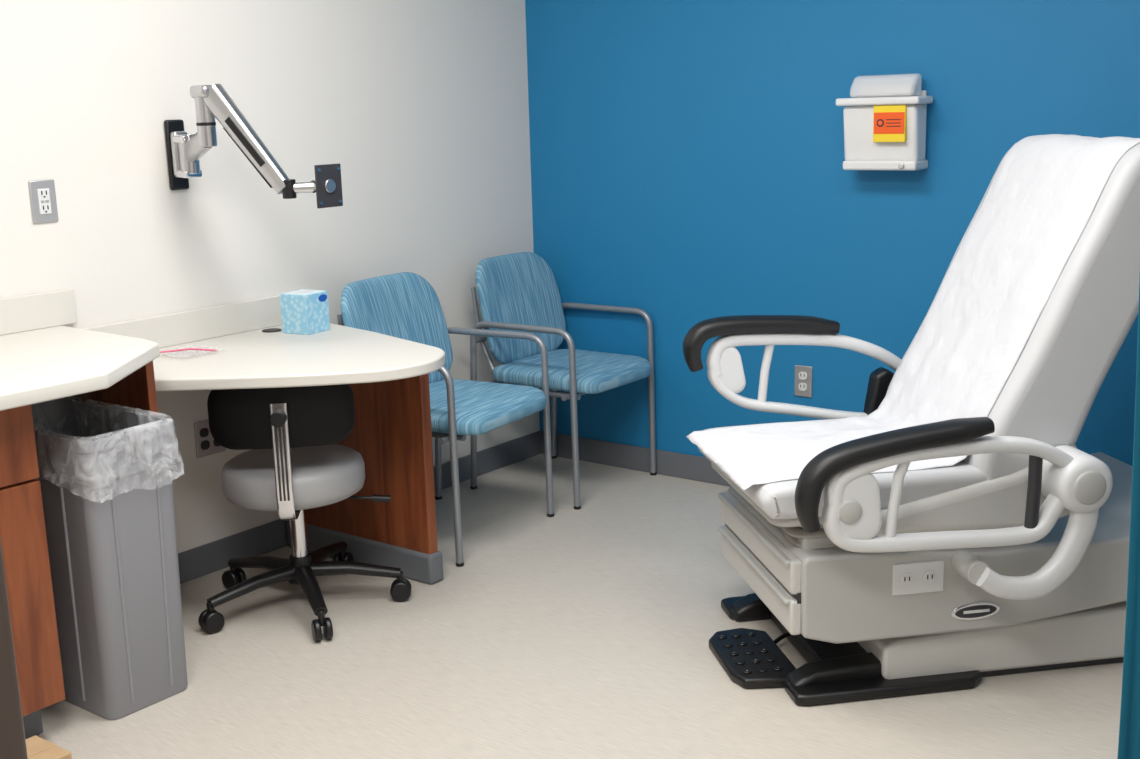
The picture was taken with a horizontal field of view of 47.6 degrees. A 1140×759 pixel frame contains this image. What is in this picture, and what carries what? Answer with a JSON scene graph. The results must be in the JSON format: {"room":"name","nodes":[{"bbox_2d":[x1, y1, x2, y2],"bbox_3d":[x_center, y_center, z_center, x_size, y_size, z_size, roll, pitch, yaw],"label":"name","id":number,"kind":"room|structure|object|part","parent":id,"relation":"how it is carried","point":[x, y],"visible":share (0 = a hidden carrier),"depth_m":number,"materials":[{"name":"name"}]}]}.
{"room":"examination room","nodes":[
{"label":"examination room","id":0,"kind":"room"},
{"bbox_2d":[0,0,539,552],"bbox_3d":[-1.687,-0.561,3.513,0.100,2.700,5.100,7,15,37],"label":"wall","id":1,"kind":"structure","parent":0,"point":[422,106],"depth_m":4.27,"materials":[{"name":"white paint"}]},
{"bbox_2d":[0,289,76,334],"bbox_3d":[-2.068,-0.031,2.992,0.020,0.100,2.040,7,15,37],"label":"backsplash","id":2,"kind":"structure","parent":1,"relation":"attached to","point":[30,312],"depth_m":3.68,"materials":[{"name":"laminate"}]},
{"bbox_2d":[28,179,57,223],"bbox_3d":[-1.498,-0.507,3.680,0.012,0.120,0.078,7,15,37],"label":"wall outlet","id":3,"kind":"object","parent":1,"relation":"attached to","point":[42,192],"visible":1,"depth_m":3.68,"materials":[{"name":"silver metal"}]},
{"bbox_2d":[80,295,281,347],"bbox_3d":[-1.224,-0.165,4.096,0.020,0.100,0.858,7,15,37],"label":"backsplash","id":4,"kind":"structure","parent":1,"relation":"attached to","point":[177,328],"depth_m":4.14,"materials":[{"name":"laminate"}]},
{"bbox_2d":[194,419,225,457],"bbox_3d":[-1.176,0.189,4.230,0.012,0.120,0.116,7,15,37],"label":"wall outlet","id":5,"kind":"object","parent":1,"relation":"attached to","point":[206,445],"visible":0.61,"depth_m":4.21,"materials":[{"name":"silver metal"}]},
{"bbox_2d":[200,428,208,436],"bbox_3d":[-1.191,0.173,4.205,0.006,0.030,0.034,7,15,37],"label":"receptacle","id":6,"kind":"object","parent":5,"relation":"attached to","point":[204,432],"depth_m":4.20,"materials":[{"name":"grey plastic"}]},
{"bbox_2d":[201,440,209,449],"bbox_3d":[-1.190,0.214,4.214,0.006,0.030,0.034,7,15,37],"label":"receptacle","id":7,"kind":"object","parent":5,"relation":"attached to","point":[205,444],"depth_m":4.21,"materials":[{"name":"grey plastic"}]},
{"bbox_2d":[164,84,342,207],"bbox_3d":[-0.986,-0.693,3.843,0.595,0.364,0.181,4,13,24],"label":"monitor arm","id":8,"kind":"object","parent":1,"relation":"attached to","point":[184,150],"visible":1,"depth_m":3.78,"materials":[{"name":"silver metal"}]},
{"bbox_3d":[-1.221,-0.697,4.012,0.017,0.215,0.068,7,15,37],"label":"wall plate","id":9,"kind":"part","parent":8,"relation":"part of","materials":[{"name":"black plastic"}]},
{"bbox_3d":[-0.948,-0.703,3.780,0.267,0.321,0.055,2,13,18],"label":"spring arm","id":10,"kind":"part","parent":8,"relation":"part of","materials":[{"name":"silver metal"}]},
{"bbox_3d":[-0.780,-0.563,3.789,0.085,0.032,0.032,-4,12,-12],"label":"wrist arm","id":11,"kind":"part","parent":8,"relation":"part of","materials":[{"name":"silver metal"}]},
{"bbox_3d":[-0.708,-0.568,3.792,0.006,0.125,0.100,7,15,37],"label":"vesa plate","id":12,"kind":"part","parent":8,"relation":"part of","materials":[{"name":"grey metal"}]},
{"bbox_2d":[178,431,540,583],"bbox_3d":[-0.791,0.471,4.795,0.010,0.102,2.200,7,15,37],"label":"baseboard","id":13,"kind":"structure","parent":1,"relation":"attached to","point":[194,563],"depth_m":4.47,"materials":[{"name":"grey plastic"}]},
{"bbox_2d":[36,454,1122,758],"bbox_3d":[0.073,1.044,2.451,4.500,0.100,5.200,7,15,37],"label":"floor","id":14,"kind":"structure","parent":0,"point":[585,632],"depth_m":3.45,"materials":[{"name":"tile"}]},
{"bbox_2d":[0,540,27,758],"bbox_3d":[-1.000,0.282,0.851,1.170,2.090,0.045,-7,13,-24],"label":"door leaf","id":15,"kind":"structure","parent":14,"relation":"on","point":[12,734],"depth_m":1.07,"materials":[{"name":"laminate"}]},
{"bbox_2d":[25,735,71,758],"bbox_3d":[-1.296,0.905,2.905,0.150,0.061,0.300,7,15,37],"label":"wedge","id":16,"kind":"object","parent":14,"relation":"on","point":[37,747],"visible":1,"depth_m":2.98,"materials":[{"name":"beige wood"}]},
{"bbox_2d":[0,289,159,738],"bbox_3d":[-1.756,0.448,2.860,0.774,1.000,2.040,7,15,37],"label":"base cabinet","id":17,"kind":"object","parent":14,"relation":"on","point":[42,359],"visible":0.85,"depth_m":3.07,"materials":[{"name":"laminate"}]},
{"bbox_3d":[-1.400,0.182,2.818,0.018,0.188,0.495,7,15,37],"label":"drawer","id":18,"kind":"part","parent":17,"relation":"part of","materials":[{"name":"brown wood"}]},
{"bbox_3d":[-1.389,0.551,2.896,0.018,0.553,0.495,7,15,37],"label":"cabinet door","id":19,"kind":"part","parent":17,"relation":"part of","materials":[{"name":"brown wood"}]},
{"bbox_2d":[0,326,159,410],"bbox_3d":[-1.780,0.079,2.764,0.772,0.038,1.995,7,15,37],"label":"countertop","id":20,"kind":"structure","parent":17,"relation":"on","point":[51,363],"depth_m":3.19,"materials":[{"name":"laminate"}]},
{"bbox_3d":[-1.298,0.331,3.691,0.450,0.860,0.025,7,15,37],"label":"panel","id":21,"kind":"part","parent":17,"relation":"part of","materials":[{"name":"brown wood"}]},
{"bbox_2d":[31,399,187,719],"bbox_3d":[-1.271,0.453,3.397,0.576,0.742,0.324,7,15,37],"label":"trash can","id":22,"kind":"object","parent":14,"relation":"on","point":[105,478],"visible":0.7,"depth_m":3.24,"materials":[{"name":"grey plastic"}]},
{"bbox_2d":[80,295,444,583],"bbox_3d":[-0.824,0.254,3.946,0.923,0.880,0.957,7,15,37],"label":"desk","id":23,"kind":"object","parent":14,"relation":"on","point":[387,376],"visible":0.73,"depth_m":4.09,"materials":[{"name":"laminate"}]},
{"bbox_2d":[160,348,216,352],"bbox_3d":[-1.149,-0.089,3.909,0.152,0.012,0.164,7,15,37],"label":"bag","id":24,"kind":"object","parent":23,"relation":"on","point":[185,348],"visible":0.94,"depth_m":3.90,"materials":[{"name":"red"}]},
{"bbox_2d":[280,289,329,334],"bbox_3d":[-0.870,-0.223,4.243,0.111,0.132,0.110,5,14,29],"label":"tissue box","id":25,"kind":"object","parent":23,"relation":"on","point":[303,311],"visible":1,"depth_m":4.20,"materials":[{"name":"blue cardboard"}]},
{"bbox_3d":[-0.872,-0.286,4.230,0.106,0.001,0.106,5,14,29],"label":"panel","id":26,"kind":"part","parent":25,"relation":"part of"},
{"bbox_3d":[-0.699,0.567,4.333,0.696,0.100,0.063,7,15,37],"label":"panel baseboard","id":27,"kind":"part","parent":23,"relation":"part of","materials":[{"name":"grey plastic"}]},
{"bbox_3d":[-0.713,0.251,4.270,0.684,0.745,0.040,7,15,37],"label":"support panel","id":28,"kind":"part","parent":23,"relation":"part of","materials":[{"name":"brown wood"}]},
{"bbox_2d":[198,384,411,641],"bbox_3d":[-0.809,0.326,3.910,0.620,0.752,0.643,-3,12,-5],"label":"stool","id":29,"kind":"object","parent":14,"relation":"on","point":[294,462],"visible":0.98,"depth_m":3.72,"materials":[{"name":"black plastic"}]},
{"bbox_3d":[-1.054,0.674,3.788,0.020,0.045,0.020,-3,12,-5],"label":"caster stem","id":30,"kind":"part","parent":29,"relation":"part of","materials":[{"name":"black plastic"}]},
{"bbox_3d":[-0.953,0.618,3.864,0.273,0.067,0.060,-11,15,-38],"label":"leg","id":31,"kind":"part","parent":29,"relation":"part of","materials":[{"name":"black plastic"}]},
{"bbox_3d":[-0.965,0.578,4.054,0.273,0.067,0.060,6,14,32],"label":"leg","id":32,"kind":"part","parent":29,"relation":"part of","materials":[{"name":"black plastic"}]},
{"bbox_3d":[-0.815,0.109,3.611,0.044,0.044,0.036,-3,12,-5],"label":"knob","id":33,"kind":"part","parent":29,"relation":"part of","materials":[{"name":"black plastic"}]},
{"bbox_3d":[-0.821,0.095,3.671,0.410,0.200,0.071,-3,12,-5],"label":"backrest","id":34,"kind":"part","parent":29,"relation":"part of","materials":[{"name":"black plastic"}]},
{"bbox_3d":[-0.833,0.287,3.902,0.424,0.113,0.424,-3,12,-5],"label":"seat","id":35,"kind":"part","parent":29,"relation":"part of","materials":[{"name":"grey leather"}]},
{"bbox_3d":[-0.763,0.622,3.816,0.060,0.067,0.273,-6,13,-21],"label":"leg","id":36,"kind":"part","parent":29,"relation":"part of","materials":[{"name":"black plastic"}]},
{"bbox_3d":[-0.712,0.683,3.701,0.020,0.045,0.020,-3,12,-5],"label":"caster stem","id":37,"kind":"part","parent":29,"relation":"part of","materials":[{"name":"black plastic"}]},
{"bbox_3d":[-0.784,0.558,4.124,0.060,0.067,0.273,1,12,14],"label":"leg","id":38,"kind":"part","parent":29,"relation":"part of","materials":[{"name":"black plastic"}]},
{"bbox_3d":[-0.660,0.584,3.981,0.274,0.067,0.060,-3,12,-5],"label":"leg","id":39,"kind":"part","parent":29,"relation":"part of","materials":[{"name":"black plastic"}]},
{"bbox_3d":[-0.671,0.355,3.910,0.204,0.027,0.025,-1,12,3],"label":"height lever","id":40,"kind":"part","parent":29,"relation":"part of","materials":[{"name":"black plastic"}]},
{"bbox_3d":[-0.524,0.616,3.992,0.020,0.045,0.020,-3,12,-5],"label":"caster stem","id":41,"kind":"part","parent":29,"relation":"part of","materials":[{"name":"black plastic"}]},
{"bbox_2d":[337,272,553,566],"bbox_3d":[-0.441,0.100,4.563,0.585,0.906,0.612,5,14,30],"label":"chair","id":42,"kind":"object","parent":14,"relation":"on","point":[403,305],"visible":0.56,"depth_m":4.57,"materials":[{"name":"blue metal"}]},
{"bbox_3d":[-0.634,-0.160,4.619,0.144,0.410,0.544,5,14,30],"label":"backrest","id":43,"kind":"part","parent":42,"relation":"part of","materials":[{"name":"blue fabric"}]},
{"bbox_3d":[-0.274,0.147,4.474,0.020,0.020,0.584,5,14,30],"label":"cross rail","id":44,"kind":"part","parent":42,"relation":"part of","materials":[{"name":"silver metal"}]},
{"bbox_3d":[-0.553,0.174,4.385,0.470,0.022,0.022,5,14,30],"label":"seat rail","id":45,"kind":"part","parent":42,"relation":"part of","materials":[{"name":"silver metal"}]},
{"bbox_3d":[-0.595,0.263,4.346,0.535,0.685,0.025,5,14,30],"label":"frame","id":46,"kind":"part","parent":42,"relation":"part of","materials":[{"name":"silver metal"}]},
{"bbox_3d":[-0.404,0.090,4.539,0.500,0.078,0.549,5,14,30],"label":"seat","id":47,"kind":"part","parent":42,"relation":"part of","materials":[{"name":"blue fabric"}]},
{"bbox_3d":[-0.302,0.151,4.838,0.535,0.685,0.025,5,14,30],"label":"frame","id":48,"kind":"part","parent":42,"relation":"part of","materials":[{"name":"silver metal"}]},
{"bbox_2d":[470,252,656,509],"bbox_3d":[-0.025,-0.029,5.118,0.587,0.906,0.558,7,15,36],"label":"chair","id":49,"kind":"object","parent":14,"relation":"on","point":[517,292],"visible":0.92,"depth_m":5.08,"materials":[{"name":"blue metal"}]},
{"bbox_3d":[-0.219,-0.197,5.225,0.020,0.020,0.530,7,15,36],"label":"cross rail","id":50,"kind":"part","parent":49,"relation":"part of","materials":[{"name":"silver metal"}]},
{"bbox_3d":[-0.213,-0.294,5.198,0.139,0.410,0.490,7,15,36],"label":"backrest","id":51,"kind":"part","parent":49,"relation":"part of","materials":[{"name":"blue fabric"}]},
{"bbox_3d":[-0.188,0.126,4.939,0.535,0.685,0.025,7,15,36],"label":"frame","id":52,"kind":"part","parent":49,"relation":"part of","materials":[{"name":"silver metal"}]},
{"bbox_3d":[-0.155,0.043,4.953,0.470,0.022,0.022,7,15,36],"label":"seat rail","id":53,"kind":"part","parent":49,"relation":"part of","materials":[{"name":"silver metal"}]},
{"bbox_3d":[0.010,-0.038,5.090,0.500,0.078,0.495,7,15,36],"label":"seat","id":54,"kind":"part","parent":49,"relation":"part of","materials":[{"name":"blue fabric"}]},
{"bbox_3d":[0.132,0.022,5.012,0.020,0.020,0.530,7,15,36],"label":"cross rail","id":55,"kind":"part","parent":49,"relation":"part of","materials":[{"name":"silver metal"}]},
{"bbox_3d":[0.125,0.029,5.356,0.535,0.685,0.025,7,15,36],"label":"frame","id":56,"kind":"part","parent":49,"relation":"part of","materials":[{"name":"silver metal"}]},
{"bbox_2d":[683,134,1139,705],"bbox_3d":[1.051,0.046,3.490,1.378,1.368,0.911,-4,12,-9],"label":"chair","id":57,"kind":"object","parent":14,"relation":"on","point":[952,531],"visible":1,"depth_m":3.25,"materials":[{"name":"white plastic"}]},
{"bbox_3d":[0.462,-0.033,3.795,0.106,0.150,0.045,-4,12,-9],"label":"arm plate","id":58,"kind":"part","parent":57,"relation":"part of","materials":[{"name":"white plastic"}]},
{"bbox_3d":[0.506,0.428,3.478,0.030,0.087,0.620,-4,12,-9],"label":"drawer","id":59,"kind":"part","parent":57,"relation":"part of","materials":[{"name":"grey plastic"}]},
{"bbox_3d":[0.509,0.530,3.499,0.030,0.092,0.620,-4,12,-9],"label":"drawer","id":60,"kind":"part","parent":57,"relation":"part of","materials":[{"name":"grey plastic"}]},
{"bbox_3d":[0.724,0.034,3.855,0.642,0.221,0.052,-4,12,-9],"label":"arm frame","id":61,"kind":"part","parent":57,"relation":"part of","materials":[{"name":"white plastic"}]},
{"bbox_3d":[0.727,-0.057,3.836,0.659,0.192,0.052,-4,12,-9],"label":"arm frame","id":62,"kind":"part","parent":57,"relation":"part of","materials":[{"name":"white plastic"}]},
{"bbox_2d":[697,418,986,518],"bbox_3d":[0.753,0.219,3.478,0.689,0.103,0.636,-4,12,-9],"label":"seat cushion","id":63,"kind":"object","parent":57,"relation":"on","point":[771,458],"depth_m":3.24,"materials":[{"name":"white paper"}]},
{"bbox_3d":[0.669,0.295,3.059,0.138,0.180,0.045,-4,12,-9],"label":"arm plate","id":64,"kind":"part","parent":57,"relation":"part of","materials":[{"name":"white plastic"}]},
{"bbox_2d":[901,573,912,586],"bbox_3d":[0.835,0.497,3.206,0.030,0.034,0.006,-4,12,-9],"label":"receptacle","id":65,"kind":"object","parent":57,"relation":"attached to","point":[906,578],"depth_m":3.20,"materials":[{"name":"white plastic"}]},
{"bbox_3d":[0.866,0.494,3.216,0.135,0.080,0.008,-4,12,-9],"label":"outlet panel","id":66,"kind":"part","parent":57,"relation":"part of","materials":[{"name":"white plastic"}]},
{"bbox_2d":[923,571,934,583],"bbox_3d":[0.894,0.493,3.216,0.030,0.034,0.006,-4,12,-9],"label":"receptacle","id":67,"kind":"object","parent":57,"relation":"attached to","point":[928,576],"depth_m":3.21,"materials":[{"name":"white plastic"}]},
{"bbox_3d":[0.914,0.338,3.111,0.638,0.149,0.052,-4,12,-9],"label":"arm frame","id":68,"kind":"part","parent":57,"relation":"part of","materials":[{"name":"white plastic"}]},
{"bbox_3d":[0.927,0.221,3.090,0.658,0.163,0.052,-4,12,-9],"label":"arm frame","id":69,"kind":"part","parent":57,"relation":"part of","materials":[{"name":"white plastic"}]},
{"bbox_2d":[886,143,1139,479],"bbox_3d":[1.209,-0.195,3.473,0.548,0.878,0.640,-4,12,-9],"label":"cushion","id":70,"kind":"object","parent":57,"relation":"on","point":[1037,300],"depth_m":3.24,"materials":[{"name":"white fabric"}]},
{"bbox_2d":[525,0,1139,465],"bbox_3d":[1.575,-0.787,4.141,4.300,2.700,0.100,7,15,37],"label":"wall","id":71,"kind":"structure","parent":0,"point":[687,157],"depth_m":4.75,"materials":[{"name":"blue paint"}]},
{"bbox_2d":[540,431,730,486],"bbox_3d":[1.578,0.494,4.367,4.300,0.102,0.010,7,15,37],"label":"baseboard","id":72,"kind":"structure","parent":71,"relation":"attached to","point":[691,467],"depth_m":5.33,"materials":[{"name":"grey plastic"}]},
{"bbox_2d":[794,365,811,396],"bbox_3d":[0.867,0.007,4.805,0.072,0.117,0.012,7,15,37],"label":"wall outlet","id":73,"kind":"object","parent":71,"relation":"attached to","point":[803,374],"visible":1,"depth_m":4.80,"materials":[{"name":"silver metal"}]},
{"bbox_2d":[798,383,806,390],"bbox_3d":[0.866,0.028,4.808,0.034,0.030,0.006,7,15,37],"label":"receptacle","id":74,"kind":"object","parent":73,"relation":"attached to","point":[801,386],"depth_m":4.81,"materials":[{"name":"white plastic"}]},
{"bbox_2d":[799,372,806,379],"bbox_3d":[0.865,-0.014,4.800,0.034,0.030,0.006,7,15,37],"label":"receptacle","id":75,"kind":"object","parent":73,"relation":"attached to","point":[802,375],"depth_m":4.80,"materials":[{"name":"white plastic"}]},
{"bbox_2d":[836,73,932,170],"bbox_3d":[1.061,-0.868,4.364,0.296,0.316,0.144,7,15,37],"label":"sharps container","id":76,"kind":"object","parent":71,"relation":"attached to","point":[884,117],"visible":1,"depth_m":4.32,"materials":[{"name":"white plastic"}]},
{"bbox_2d":[843,159,927,170],"bbox_3d":[1.074,-0.732,4.404,0.264,0.032,0.115,7,15,37],"label":"tray","id":77,"kind":"object","parent":76,"relation":"on","point":[849,164],"depth_m":4.35,"materials":[{"name":"white plastic"}]},
{"bbox_3d":[1.059,-0.987,4.341,0.230,0.074,0.082,7,15,37],"label":"hinged lid","id":78,"kind":"part","parent":76,"relation":"part of","materials":[{"name":"white plastic"}]},
{"bbox_3d":[-0.005,-1.695,1.874,4.500,0.100,5.200,7,15,37],"label":"ceiling","id":79,"kind":"structure","parent":0,"visible":0},
{"bbox_2d":[1117,280,1139,758],"bbox_3d":[0.830,-0.422,2.371,2.900,2.639,0.084,7,15,37],"label":"privacy curtain","id":80,"kind":"object","parent":79,"relation":"hanging from","point":[1129,728],"visible":1,"depth_m":2.43,"materials":[{"name":"teal fabric"}]}
]}

